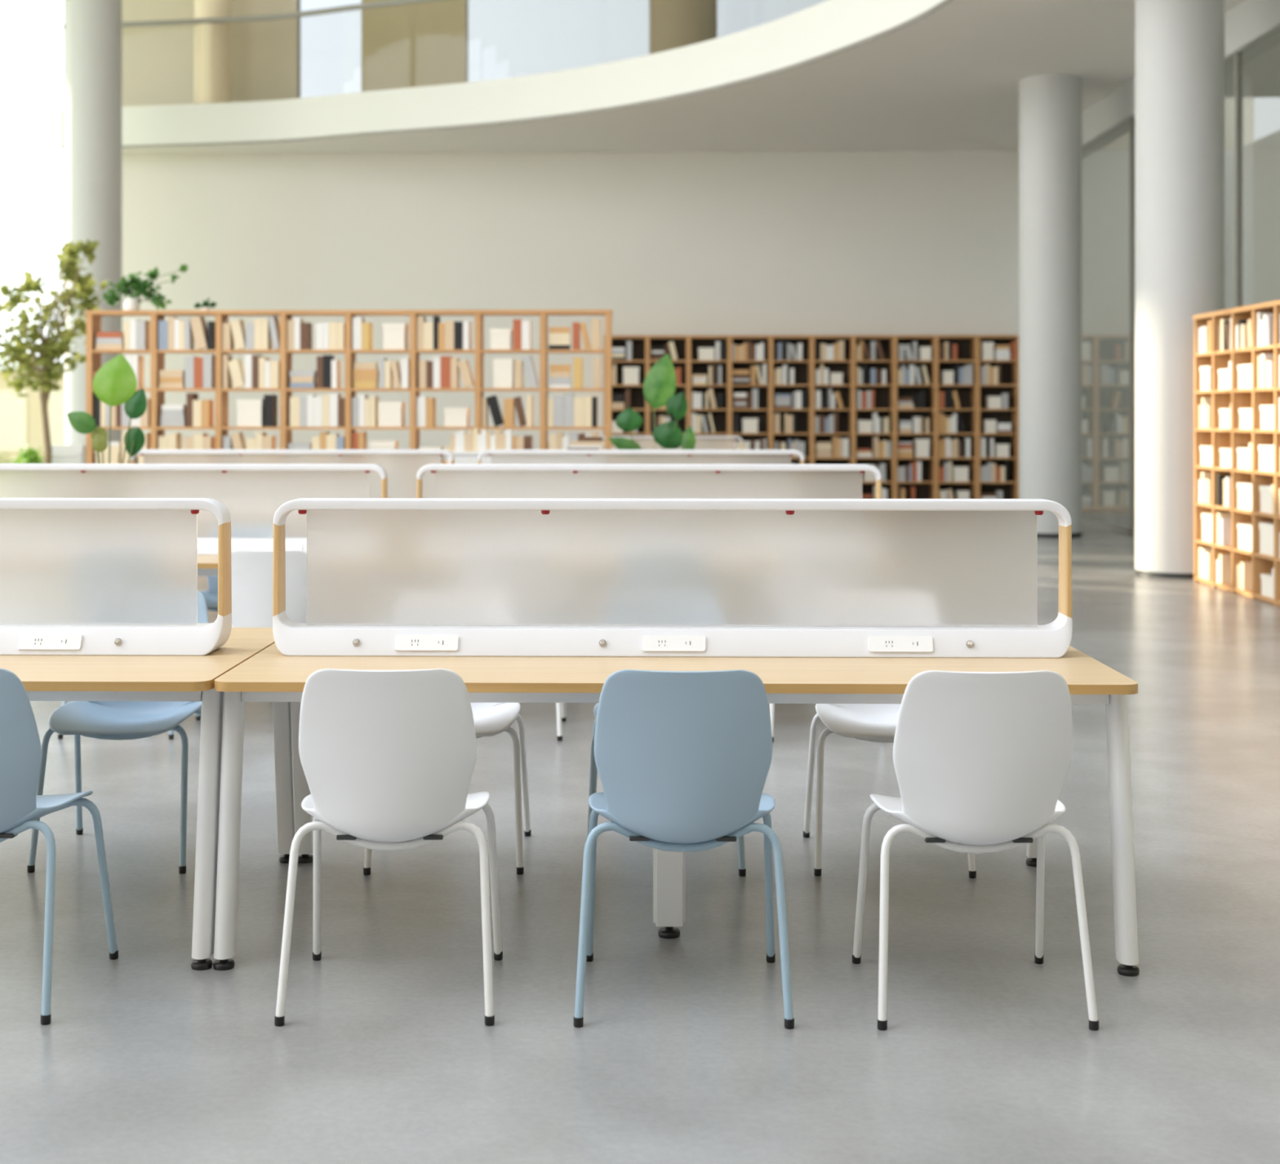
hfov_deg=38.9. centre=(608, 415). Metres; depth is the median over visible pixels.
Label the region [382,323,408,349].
storage box
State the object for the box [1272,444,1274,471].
book
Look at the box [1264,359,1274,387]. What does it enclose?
book
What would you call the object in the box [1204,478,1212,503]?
book
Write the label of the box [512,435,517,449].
book
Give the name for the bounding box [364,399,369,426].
book
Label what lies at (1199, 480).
book
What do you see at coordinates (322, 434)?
book
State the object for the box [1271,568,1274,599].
book
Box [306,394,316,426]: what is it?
book
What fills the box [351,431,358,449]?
book
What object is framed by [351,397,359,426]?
book
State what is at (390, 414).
storage box
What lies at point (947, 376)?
storage box
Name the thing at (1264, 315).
book
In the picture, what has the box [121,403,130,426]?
book
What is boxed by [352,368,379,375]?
book
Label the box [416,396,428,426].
book
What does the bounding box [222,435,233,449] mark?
book
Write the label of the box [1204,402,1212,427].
book
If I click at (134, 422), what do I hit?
book
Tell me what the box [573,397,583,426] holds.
book
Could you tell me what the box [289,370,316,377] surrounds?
book
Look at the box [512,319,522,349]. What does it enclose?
book
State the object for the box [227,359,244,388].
book
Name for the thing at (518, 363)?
book
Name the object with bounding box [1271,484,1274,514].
book
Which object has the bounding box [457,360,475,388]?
book
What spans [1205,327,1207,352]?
book
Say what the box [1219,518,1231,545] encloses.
book
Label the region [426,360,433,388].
book
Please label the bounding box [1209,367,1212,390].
book
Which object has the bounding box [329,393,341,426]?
book
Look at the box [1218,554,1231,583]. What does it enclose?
book
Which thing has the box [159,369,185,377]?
book
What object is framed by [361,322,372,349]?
book
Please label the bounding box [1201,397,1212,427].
book
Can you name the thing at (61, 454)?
planter
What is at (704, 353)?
storage box
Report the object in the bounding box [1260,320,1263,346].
book
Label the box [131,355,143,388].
book
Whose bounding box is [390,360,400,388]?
book
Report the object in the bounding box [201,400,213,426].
book
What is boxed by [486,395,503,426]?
book
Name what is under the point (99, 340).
book
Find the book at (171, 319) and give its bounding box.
[168,316,178,350]
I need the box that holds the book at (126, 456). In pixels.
[121,431,129,463]
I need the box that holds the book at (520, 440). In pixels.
[516,436,524,449]
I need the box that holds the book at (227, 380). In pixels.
[222,355,232,388]
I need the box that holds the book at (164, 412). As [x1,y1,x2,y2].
[161,409,186,415]
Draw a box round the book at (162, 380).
[159,377,185,382]
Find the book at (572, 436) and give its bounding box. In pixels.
[568,432,578,447]
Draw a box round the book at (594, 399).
[591,396,597,426]
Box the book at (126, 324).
[124,321,129,350]
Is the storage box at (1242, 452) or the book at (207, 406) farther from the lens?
the book at (207, 406)
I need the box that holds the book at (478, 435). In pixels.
[477,434,480,451]
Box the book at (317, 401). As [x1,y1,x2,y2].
[313,396,322,426]
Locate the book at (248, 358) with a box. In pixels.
[244,355,252,388]
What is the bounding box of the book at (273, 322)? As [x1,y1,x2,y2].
[267,315,279,349]
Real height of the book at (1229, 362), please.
0.230 m
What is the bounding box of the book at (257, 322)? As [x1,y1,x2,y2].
[253,319,262,349]
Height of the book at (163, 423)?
0.062 m
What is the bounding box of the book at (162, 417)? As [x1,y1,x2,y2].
[160,415,186,420]
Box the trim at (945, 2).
[60,0,951,149]
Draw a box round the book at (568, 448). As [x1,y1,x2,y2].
[567,447,599,449]
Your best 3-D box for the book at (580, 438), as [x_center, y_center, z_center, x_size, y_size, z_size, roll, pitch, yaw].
[-0.154,0.203,15.557,0.210,0.035,0.200,0,0,1]
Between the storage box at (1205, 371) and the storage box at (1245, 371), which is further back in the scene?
the storage box at (1205, 371)
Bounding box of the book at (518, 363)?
[515,360,523,388]
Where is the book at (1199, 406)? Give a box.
[1198,404,1201,427]
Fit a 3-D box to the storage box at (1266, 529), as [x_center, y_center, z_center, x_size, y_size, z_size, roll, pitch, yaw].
[5.193,0.955,13.943,0.250,0.239,0.322,0,0,1]
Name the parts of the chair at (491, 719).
leg, leg, leg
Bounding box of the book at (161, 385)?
[158,382,185,388]
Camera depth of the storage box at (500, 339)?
17.15 m
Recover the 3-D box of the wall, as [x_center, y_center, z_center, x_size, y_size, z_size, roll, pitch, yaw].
[0.781,-3.260,27.740,18.000,9.400,0.300,0,0,1]
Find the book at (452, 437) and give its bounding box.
[450,434,455,451]
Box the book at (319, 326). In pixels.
[315,322,323,349]
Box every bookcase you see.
[84,309,612,463]
[603,334,1018,498]
[1192,299,1279,606]
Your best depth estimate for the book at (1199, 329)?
15.60 m
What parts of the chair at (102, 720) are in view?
leg, leg, leg, leg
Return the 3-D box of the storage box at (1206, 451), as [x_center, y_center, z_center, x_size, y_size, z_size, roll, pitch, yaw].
[5.224,0.346,15.428,0.250,0.169,0.367,0,0,1]
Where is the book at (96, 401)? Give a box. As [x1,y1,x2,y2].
[93,393,100,426]
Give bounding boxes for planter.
[51,444,85,463]
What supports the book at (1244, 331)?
on the bookcase at (1233, 437)
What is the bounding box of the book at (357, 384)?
[353,381,378,388]
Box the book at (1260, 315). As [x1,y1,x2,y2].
[1257,312,1274,346]
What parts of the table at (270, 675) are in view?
leg, leg, leg, apron rail, leg, leg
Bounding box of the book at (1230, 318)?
[1230,318,1231,349]
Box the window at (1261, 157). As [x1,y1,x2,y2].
[1243,129,1279,306]
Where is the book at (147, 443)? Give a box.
[137,432,150,463]
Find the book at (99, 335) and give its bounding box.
[96,332,124,337]
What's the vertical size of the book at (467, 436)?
0.154 m
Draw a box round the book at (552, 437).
[549,434,555,449]
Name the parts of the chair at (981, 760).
leg, leg, leg, leg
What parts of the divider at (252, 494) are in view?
socket panel, post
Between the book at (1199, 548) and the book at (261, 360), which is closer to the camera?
the book at (1199, 548)
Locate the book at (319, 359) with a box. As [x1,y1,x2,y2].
[316,356,323,388]
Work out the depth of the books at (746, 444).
27.17 m
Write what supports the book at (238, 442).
on the bookcase at (93, 317)
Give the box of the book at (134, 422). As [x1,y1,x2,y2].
[130,417,140,426]
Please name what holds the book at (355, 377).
on the book at (357, 384)
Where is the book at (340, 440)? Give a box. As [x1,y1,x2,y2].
[336,435,344,449]
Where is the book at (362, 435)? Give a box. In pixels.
[358,431,366,449]
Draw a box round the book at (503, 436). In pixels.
[500,433,506,449]
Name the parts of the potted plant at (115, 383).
stem, stem, stem, stem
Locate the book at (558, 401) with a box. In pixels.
[553,395,564,426]
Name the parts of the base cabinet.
door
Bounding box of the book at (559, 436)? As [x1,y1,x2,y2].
[555,432,563,449]
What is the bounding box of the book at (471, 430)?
[470,429,473,451]
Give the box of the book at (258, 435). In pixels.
[255,432,266,449]
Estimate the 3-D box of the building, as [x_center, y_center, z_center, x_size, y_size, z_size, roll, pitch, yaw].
[-17.180,0.115,48.870,8.400,2.850,3.400,0,0,1]
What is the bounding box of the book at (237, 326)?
[230,320,245,349]
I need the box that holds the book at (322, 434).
[320,431,329,449]
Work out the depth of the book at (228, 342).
17.20 m
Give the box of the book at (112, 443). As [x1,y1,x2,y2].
[107,441,121,445]
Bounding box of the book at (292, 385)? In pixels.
[289,382,316,388]
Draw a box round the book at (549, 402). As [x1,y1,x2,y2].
[546,399,553,426]
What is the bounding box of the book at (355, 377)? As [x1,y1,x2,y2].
[352,374,378,381]
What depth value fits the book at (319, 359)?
17.18 m
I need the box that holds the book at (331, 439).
[325,434,339,449]
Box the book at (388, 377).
[384,360,393,388]
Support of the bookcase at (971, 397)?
on the floor
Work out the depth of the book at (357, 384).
17.18 m
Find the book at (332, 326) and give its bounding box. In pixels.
[328,322,339,349]
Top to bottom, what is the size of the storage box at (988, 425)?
0.198 m
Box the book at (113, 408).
[111,405,115,426]
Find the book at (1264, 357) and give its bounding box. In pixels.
[1261,354,1274,387]
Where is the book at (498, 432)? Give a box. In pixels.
[495,429,501,449]
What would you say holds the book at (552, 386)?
on the bookcase at (93, 317)
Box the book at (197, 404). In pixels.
[192,400,201,426]
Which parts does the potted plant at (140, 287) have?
pot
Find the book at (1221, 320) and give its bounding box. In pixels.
[1220,319,1230,351]
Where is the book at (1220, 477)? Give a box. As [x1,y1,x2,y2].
[1217,475,1231,506]
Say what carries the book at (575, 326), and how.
on the bookcase at (93, 317)
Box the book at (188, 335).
[184,317,194,350]
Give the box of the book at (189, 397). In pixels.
[186,393,198,426]
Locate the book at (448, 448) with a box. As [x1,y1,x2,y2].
[444,446,450,450]
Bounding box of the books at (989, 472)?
[611,340,1016,498]
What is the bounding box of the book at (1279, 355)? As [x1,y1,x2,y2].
[1279,355,1279,386]
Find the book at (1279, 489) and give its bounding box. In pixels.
[1279,488,1279,515]
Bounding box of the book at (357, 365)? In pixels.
[354,362,378,369]
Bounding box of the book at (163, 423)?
[160,420,186,426]
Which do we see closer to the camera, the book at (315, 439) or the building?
the book at (315, 439)
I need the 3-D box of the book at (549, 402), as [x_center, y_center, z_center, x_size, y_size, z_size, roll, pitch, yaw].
[-0.550,-0.024,17.229,0.057,0.264,0.187,0,0,1]
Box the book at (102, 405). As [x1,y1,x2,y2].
[100,400,105,426]
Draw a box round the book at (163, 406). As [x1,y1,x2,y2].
[161,404,186,409]
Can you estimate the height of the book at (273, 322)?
0.322 m
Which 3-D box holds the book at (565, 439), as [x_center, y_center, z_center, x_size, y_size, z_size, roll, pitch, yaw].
[-0.405,0.338,17.229,0.058,0.273,0.194,0,0,1]
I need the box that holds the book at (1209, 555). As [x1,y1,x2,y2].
[1206,552,1212,580]
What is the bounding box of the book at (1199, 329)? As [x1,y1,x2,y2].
[1198,327,1200,353]
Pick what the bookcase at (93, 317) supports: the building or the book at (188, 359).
the book at (188, 359)
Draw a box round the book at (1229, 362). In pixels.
[1228,360,1231,389]
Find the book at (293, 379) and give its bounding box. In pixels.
[290,376,316,382]
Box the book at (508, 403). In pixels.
[503,398,515,426]
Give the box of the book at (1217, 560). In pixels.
[1216,559,1218,582]
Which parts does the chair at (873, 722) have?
leg, leg, leg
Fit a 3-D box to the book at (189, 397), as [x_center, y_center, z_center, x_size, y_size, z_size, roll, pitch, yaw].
[-3.981,-0.051,17.320,0.059,0.320,0.225,0,0,1]
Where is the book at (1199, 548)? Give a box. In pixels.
[1198,546,1212,577]
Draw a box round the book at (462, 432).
[460,430,466,451]
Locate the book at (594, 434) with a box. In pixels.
[591,431,601,449]
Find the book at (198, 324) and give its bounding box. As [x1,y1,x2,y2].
[189,315,207,350]
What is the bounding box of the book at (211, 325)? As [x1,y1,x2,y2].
[207,321,215,349]
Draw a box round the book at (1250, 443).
[1248,442,1252,470]
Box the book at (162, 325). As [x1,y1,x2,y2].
[158,320,168,350]
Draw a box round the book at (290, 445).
[288,443,311,448]
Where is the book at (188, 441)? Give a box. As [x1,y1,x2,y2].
[184,436,193,449]
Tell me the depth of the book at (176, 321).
17.21 m
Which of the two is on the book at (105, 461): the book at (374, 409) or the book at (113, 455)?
the book at (113, 455)
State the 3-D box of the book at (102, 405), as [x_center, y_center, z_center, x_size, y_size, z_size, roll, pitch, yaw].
[-4.810,-0.026,17.311,0.046,0.269,0.173,0,0,1]
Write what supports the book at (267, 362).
on the bookcase at (93, 317)
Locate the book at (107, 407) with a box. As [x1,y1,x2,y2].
[105,404,110,426]
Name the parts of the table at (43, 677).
apron rail, leg, leg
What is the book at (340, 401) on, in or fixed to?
on the bookcase at (93, 317)
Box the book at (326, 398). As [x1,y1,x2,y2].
[322,395,329,426]
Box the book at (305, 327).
[300,322,311,349]
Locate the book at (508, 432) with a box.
[506,429,512,449]
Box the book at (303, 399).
[300,396,306,426]
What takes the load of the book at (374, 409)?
on the bookcase at (93, 317)
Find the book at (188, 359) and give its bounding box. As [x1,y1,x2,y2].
[185,355,198,388]
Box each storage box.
[236,400,263,426]
[368,440,398,449]
[377,402,404,426]
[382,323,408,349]
[418,446,443,463]
[444,408,469,426]
[489,328,512,349]
[493,359,514,388]
[611,421,622,432]
[622,367,639,384]
[697,347,715,359]
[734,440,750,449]
[742,418,758,432]
[829,373,842,384]
[856,420,872,432]
[862,464,875,481]
[913,439,929,457]
[917,346,931,359]
[940,370,953,384]
[951,466,968,481]
[955,490,969,498]
[980,342,994,359]
[982,419,995,432]
[985,396,1001,408]
[993,444,1009,457]
[1200,365,1212,390]
[1200,445,1212,466]
[1201,512,1212,542]
[1217,368,1228,389]
[1218,408,1230,428]
[1219,448,1231,467]
[1236,447,1248,469]
[1236,482,1252,511]
[1237,364,1252,388]
[1237,523,1252,551]
[1238,408,1252,429]
[1258,444,1272,471]
[1258,522,1274,556]
[1259,404,1274,429]
[1259,485,1271,513]
[1260,573,1271,597]
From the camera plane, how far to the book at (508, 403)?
17.14 m
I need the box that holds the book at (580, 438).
[577,436,603,441]
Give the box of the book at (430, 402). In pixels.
[426,397,435,426]
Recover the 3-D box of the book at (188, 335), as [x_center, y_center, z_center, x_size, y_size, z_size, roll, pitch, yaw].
[-4.005,-0.777,17.298,0.048,0.307,0.181,0,0,1]
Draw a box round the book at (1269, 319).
[1266,315,1274,345]
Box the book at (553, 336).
[549,333,570,340]
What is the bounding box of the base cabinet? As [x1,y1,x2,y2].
[445,450,491,463]
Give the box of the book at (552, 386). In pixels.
[550,384,570,388]
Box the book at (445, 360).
[440,355,453,388]
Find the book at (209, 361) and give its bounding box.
[203,355,215,388]
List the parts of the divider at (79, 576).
socket panel, lock knob, post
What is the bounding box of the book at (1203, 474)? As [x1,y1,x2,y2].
[1200,471,1212,503]
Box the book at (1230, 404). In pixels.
[1230,404,1231,428]
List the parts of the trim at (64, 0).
glass balustrade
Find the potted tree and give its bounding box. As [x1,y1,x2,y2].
[0,239,107,463]
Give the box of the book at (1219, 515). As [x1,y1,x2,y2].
[1216,512,1231,544]
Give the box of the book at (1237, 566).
[1236,564,1239,589]
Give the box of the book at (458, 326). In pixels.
[453,321,462,349]
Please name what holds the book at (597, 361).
on the bookcase at (93, 317)
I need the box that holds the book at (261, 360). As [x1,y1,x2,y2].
[258,357,269,388]
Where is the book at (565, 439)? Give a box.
[562,436,568,449]
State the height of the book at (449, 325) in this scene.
0.275 m
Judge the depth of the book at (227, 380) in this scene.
17.20 m
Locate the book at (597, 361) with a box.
[594,358,600,388]
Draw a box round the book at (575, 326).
[572,322,580,349]
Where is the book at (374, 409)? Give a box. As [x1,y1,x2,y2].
[369,395,378,426]
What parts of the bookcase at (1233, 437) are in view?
shelf, shelf, shelf, shelf, shelf, shelf, shelf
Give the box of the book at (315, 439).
[311,435,319,449]
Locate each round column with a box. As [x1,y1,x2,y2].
[65,0,122,444]
[194,0,231,103]
[648,0,716,54]
[1018,74,1082,537]
[1134,0,1224,578]
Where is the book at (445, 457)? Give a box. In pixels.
[443,453,447,460]
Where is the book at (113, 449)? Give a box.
[93,445,121,453]
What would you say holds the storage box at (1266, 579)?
on the bookcase at (1233, 437)
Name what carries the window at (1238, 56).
in the wall
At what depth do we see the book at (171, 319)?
17.21 m
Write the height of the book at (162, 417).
0.045 m
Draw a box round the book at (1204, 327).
[1203,325,1207,352]
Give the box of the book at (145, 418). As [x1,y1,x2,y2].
[140,398,150,426]
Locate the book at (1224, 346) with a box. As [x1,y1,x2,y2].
[1222,320,1230,350]
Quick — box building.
[0,364,63,463]
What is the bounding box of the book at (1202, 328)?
[1200,326,1203,352]
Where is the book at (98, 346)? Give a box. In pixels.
[95,343,124,350]
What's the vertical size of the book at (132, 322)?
0.293 m
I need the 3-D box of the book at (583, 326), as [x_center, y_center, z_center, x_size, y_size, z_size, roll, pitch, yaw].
[-0.221,-0.753,17.228,0.104,0.258,0.198,0,0,1]
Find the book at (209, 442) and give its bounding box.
[203,436,215,449]
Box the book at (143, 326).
[136,320,150,350]
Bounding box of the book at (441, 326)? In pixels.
[438,323,444,349]
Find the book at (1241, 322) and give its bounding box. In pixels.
[1238,319,1248,348]
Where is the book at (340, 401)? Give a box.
[337,398,344,426]
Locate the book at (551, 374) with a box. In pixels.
[549,372,571,377]
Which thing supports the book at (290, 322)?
on the bookcase at (93, 317)
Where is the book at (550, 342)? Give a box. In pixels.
[548,340,570,345]
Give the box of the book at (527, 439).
[524,435,532,449]
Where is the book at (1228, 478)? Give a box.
[1226,476,1231,506]
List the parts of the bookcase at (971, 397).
shelf, shelf, shelf, shelf, shelf, shelf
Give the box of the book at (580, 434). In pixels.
[577,432,585,436]
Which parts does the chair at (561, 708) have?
leg, leg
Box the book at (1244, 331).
[1240,324,1248,348]
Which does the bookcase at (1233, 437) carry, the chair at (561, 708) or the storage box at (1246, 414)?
the storage box at (1246, 414)
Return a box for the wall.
[122,0,1253,510]
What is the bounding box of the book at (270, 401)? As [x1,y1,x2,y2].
[263,394,277,426]
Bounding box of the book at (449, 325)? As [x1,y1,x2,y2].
[444,320,455,349]
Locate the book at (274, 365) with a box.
[270,360,279,388]
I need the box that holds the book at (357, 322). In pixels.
[352,317,364,349]
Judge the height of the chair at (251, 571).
0.843 m
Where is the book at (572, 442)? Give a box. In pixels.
[570,440,604,445]
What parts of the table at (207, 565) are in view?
apron rail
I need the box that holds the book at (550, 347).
[548,345,570,349]
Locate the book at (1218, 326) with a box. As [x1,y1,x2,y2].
[1217,325,1220,351]
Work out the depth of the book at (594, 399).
17.12 m
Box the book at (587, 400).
[583,396,591,426]
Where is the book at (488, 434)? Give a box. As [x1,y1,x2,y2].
[485,431,492,449]
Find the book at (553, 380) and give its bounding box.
[549,377,571,384]
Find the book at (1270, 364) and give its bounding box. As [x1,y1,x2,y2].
[1266,360,1274,387]
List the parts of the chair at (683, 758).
leg, leg, leg, leg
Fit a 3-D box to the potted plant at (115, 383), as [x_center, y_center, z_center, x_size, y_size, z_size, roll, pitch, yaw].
[-3.033,0.533,10.966,0.398,1.814,0.398,0,0,40]
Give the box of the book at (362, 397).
[359,395,368,426]
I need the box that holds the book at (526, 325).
[521,320,531,349]
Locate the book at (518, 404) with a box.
[513,396,526,426]
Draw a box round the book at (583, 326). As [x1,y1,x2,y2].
[579,322,591,349]
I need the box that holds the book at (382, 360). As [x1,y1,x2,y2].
[379,357,387,388]
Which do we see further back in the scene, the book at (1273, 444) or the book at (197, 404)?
the book at (197, 404)
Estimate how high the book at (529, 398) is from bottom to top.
0.297 m
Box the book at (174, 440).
[167,433,182,449]
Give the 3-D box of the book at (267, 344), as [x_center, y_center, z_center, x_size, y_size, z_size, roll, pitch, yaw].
[-3.263,-0.770,17.299,0.058,0.294,0.214,0,0,1]
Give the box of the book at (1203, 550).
[1201,548,1212,578]
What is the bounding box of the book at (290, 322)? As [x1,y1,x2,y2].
[287,320,293,349]
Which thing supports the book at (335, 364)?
on the bookcase at (93, 317)
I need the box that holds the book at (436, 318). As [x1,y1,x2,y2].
[433,315,439,349]
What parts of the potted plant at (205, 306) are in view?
pot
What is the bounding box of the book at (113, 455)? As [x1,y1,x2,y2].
[95,453,121,459]
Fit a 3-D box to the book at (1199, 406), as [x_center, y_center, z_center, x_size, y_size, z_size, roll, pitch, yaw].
[5.211,0.010,15.594,0.227,0.197,0.089,0,0,1]
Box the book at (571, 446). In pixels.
[569,444,601,448]
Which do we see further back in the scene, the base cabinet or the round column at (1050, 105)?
the round column at (1050, 105)
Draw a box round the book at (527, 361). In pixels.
[521,355,538,388]
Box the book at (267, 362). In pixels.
[265,360,270,388]
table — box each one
[0,627,294,970]
[197,555,217,576]
[213,643,1139,976]
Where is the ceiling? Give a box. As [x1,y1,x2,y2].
[63,0,1244,154]
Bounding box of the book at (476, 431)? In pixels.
[473,428,479,451]
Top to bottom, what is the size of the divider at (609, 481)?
0.447 m
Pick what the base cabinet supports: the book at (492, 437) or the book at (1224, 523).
the book at (492, 437)
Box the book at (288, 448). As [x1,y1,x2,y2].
[288,448,311,449]
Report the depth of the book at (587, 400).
17.13 m
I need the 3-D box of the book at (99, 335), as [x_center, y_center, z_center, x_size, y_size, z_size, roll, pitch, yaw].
[-4.754,-0.767,17.323,0.238,0.057,0.180,0,0,1]
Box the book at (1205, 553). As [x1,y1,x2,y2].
[1204,551,1212,579]
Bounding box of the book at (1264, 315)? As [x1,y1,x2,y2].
[1263,314,1274,346]
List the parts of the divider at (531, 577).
post, lock knob, socket panel, lock knob, socket panel, socket panel, lock knob, post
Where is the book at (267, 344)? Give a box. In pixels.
[262,319,272,349]
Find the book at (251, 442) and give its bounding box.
[246,437,255,449]
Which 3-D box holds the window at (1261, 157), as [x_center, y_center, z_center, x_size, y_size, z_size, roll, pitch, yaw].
[9.274,-1.285,10.608,0.300,5.450,33.600,0,0,1]
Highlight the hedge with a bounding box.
[0,449,44,463]
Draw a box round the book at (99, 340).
[96,337,124,344]
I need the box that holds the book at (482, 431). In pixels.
[480,429,487,451]
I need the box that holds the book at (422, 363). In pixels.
[418,360,426,388]
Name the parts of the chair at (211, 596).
leg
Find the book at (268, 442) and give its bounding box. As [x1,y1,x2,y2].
[262,435,275,449]
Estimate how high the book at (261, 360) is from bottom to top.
0.294 m
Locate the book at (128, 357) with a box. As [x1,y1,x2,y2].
[124,355,131,365]
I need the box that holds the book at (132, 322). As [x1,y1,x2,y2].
[129,319,138,350]
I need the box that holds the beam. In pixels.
[1081,0,1279,159]
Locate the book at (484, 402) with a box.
[481,397,488,426]
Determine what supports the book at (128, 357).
on the bookcase at (93, 317)
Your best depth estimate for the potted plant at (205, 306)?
17.32 m
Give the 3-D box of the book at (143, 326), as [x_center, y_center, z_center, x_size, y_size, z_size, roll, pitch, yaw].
[-4.450,-0.765,17.310,0.081,0.283,0.187,0,0,1]
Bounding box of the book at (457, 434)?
[455,432,460,451]
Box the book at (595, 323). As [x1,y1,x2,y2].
[591,319,600,349]
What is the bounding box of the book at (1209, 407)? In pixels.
[1206,404,1212,428]
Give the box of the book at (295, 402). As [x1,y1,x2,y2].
[289,397,300,426]
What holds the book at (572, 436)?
on the bookcase at (93, 317)
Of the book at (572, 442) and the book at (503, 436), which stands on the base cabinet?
the book at (503, 436)
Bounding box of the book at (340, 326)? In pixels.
[337,323,344,349]
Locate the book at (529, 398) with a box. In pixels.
[526,395,533,426]
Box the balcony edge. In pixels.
[60,0,944,147]
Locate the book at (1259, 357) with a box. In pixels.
[1257,355,1261,387]
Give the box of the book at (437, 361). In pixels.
[433,357,440,388]
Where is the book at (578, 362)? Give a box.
[573,357,582,388]
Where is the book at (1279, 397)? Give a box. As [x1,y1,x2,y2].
[1279,397,1279,429]
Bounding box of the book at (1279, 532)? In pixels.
[1279,532,1279,558]
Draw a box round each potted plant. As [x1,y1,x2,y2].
[9,444,44,463]
[66,353,146,463]
[102,263,188,310]
[194,297,217,310]
[608,353,695,449]
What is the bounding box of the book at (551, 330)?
[548,327,570,333]
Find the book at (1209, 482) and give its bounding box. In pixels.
[1206,479,1212,504]
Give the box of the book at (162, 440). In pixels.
[158,435,167,449]
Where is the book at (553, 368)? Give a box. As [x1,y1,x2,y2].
[550,364,571,372]
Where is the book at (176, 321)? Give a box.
[173,318,183,350]
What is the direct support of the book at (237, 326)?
on the bookcase at (93, 317)
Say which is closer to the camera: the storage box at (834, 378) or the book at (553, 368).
the book at (553, 368)
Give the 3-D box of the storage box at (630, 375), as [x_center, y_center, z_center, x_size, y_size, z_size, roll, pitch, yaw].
[0.343,-0.595,27.329,0.245,0.264,0.250,0,0,1]
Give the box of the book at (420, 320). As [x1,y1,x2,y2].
[416,315,426,349]
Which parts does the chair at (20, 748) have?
leg, leg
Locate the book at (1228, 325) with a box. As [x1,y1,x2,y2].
[1225,322,1230,350]
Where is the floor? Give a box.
[0,510,1279,1163]
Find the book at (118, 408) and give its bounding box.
[115,404,121,426]
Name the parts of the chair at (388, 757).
leg, leg, leg, leg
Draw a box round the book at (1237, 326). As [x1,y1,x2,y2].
[1235,324,1238,349]
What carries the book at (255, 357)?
on the bookcase at (93, 317)
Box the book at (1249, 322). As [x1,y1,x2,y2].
[1247,318,1252,347]
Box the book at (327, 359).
[323,355,334,388]
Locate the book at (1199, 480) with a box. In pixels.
[1199,480,1200,502]
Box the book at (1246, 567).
[1240,561,1252,590]
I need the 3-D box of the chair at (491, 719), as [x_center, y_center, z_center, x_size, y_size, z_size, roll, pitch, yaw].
[-0.521,1.018,5.947,0.520,0.843,0.556,0,0,-1]
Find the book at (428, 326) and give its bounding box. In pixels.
[423,322,433,349]
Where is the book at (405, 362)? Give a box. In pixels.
[400,358,409,388]
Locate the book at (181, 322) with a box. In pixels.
[179,320,184,350]
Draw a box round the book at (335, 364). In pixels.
[331,360,340,388]
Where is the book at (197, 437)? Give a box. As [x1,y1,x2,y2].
[193,433,208,449]
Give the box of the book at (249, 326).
[245,323,253,349]
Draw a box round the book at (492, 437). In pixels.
[490,435,495,449]
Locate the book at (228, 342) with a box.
[222,323,234,349]
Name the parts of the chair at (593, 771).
leg, leg, leg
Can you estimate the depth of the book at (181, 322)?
17.21 m
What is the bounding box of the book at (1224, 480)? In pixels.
[1222,479,1226,506]
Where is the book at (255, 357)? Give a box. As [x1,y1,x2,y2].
[252,355,263,388]
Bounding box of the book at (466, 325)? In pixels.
[462,321,471,349]
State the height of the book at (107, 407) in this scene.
0.274 m
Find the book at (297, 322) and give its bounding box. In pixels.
[293,318,303,349]
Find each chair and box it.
[0,668,118,1025]
[26,590,219,873]
[200,576,217,612]
[231,550,306,627]
[274,668,502,1026]
[363,702,531,875]
[555,702,566,741]
[573,669,794,1029]
[586,702,746,876]
[769,703,774,742]
[803,703,976,878]
[852,670,1098,1031]
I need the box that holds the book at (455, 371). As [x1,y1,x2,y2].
[450,357,459,388]
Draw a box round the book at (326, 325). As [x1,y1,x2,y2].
[323,322,328,349]
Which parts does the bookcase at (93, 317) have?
shelf, shelf, shelf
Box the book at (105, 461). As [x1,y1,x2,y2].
[95,459,121,463]
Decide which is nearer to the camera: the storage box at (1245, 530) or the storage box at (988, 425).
the storage box at (1245, 530)
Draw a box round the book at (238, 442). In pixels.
[230,432,246,449]
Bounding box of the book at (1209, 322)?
[1207,320,1212,351]
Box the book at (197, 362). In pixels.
[193,357,203,388]
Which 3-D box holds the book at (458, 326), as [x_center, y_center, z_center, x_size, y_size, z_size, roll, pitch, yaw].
[-1.420,-0.756,17.252,0.082,0.265,0.196,0,0,1]
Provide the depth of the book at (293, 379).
17.20 m
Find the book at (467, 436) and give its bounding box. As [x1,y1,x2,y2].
[464,433,470,451]
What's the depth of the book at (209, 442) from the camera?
17.20 m
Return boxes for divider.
[0,463,387,555]
[0,497,231,655]
[129,449,454,497]
[272,497,1072,657]
[416,463,881,498]
[477,449,804,464]
[547,435,742,449]
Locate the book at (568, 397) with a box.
[564,393,574,426]
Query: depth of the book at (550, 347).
17.14 m
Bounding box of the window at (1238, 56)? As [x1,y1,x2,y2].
[1081,52,1243,536]

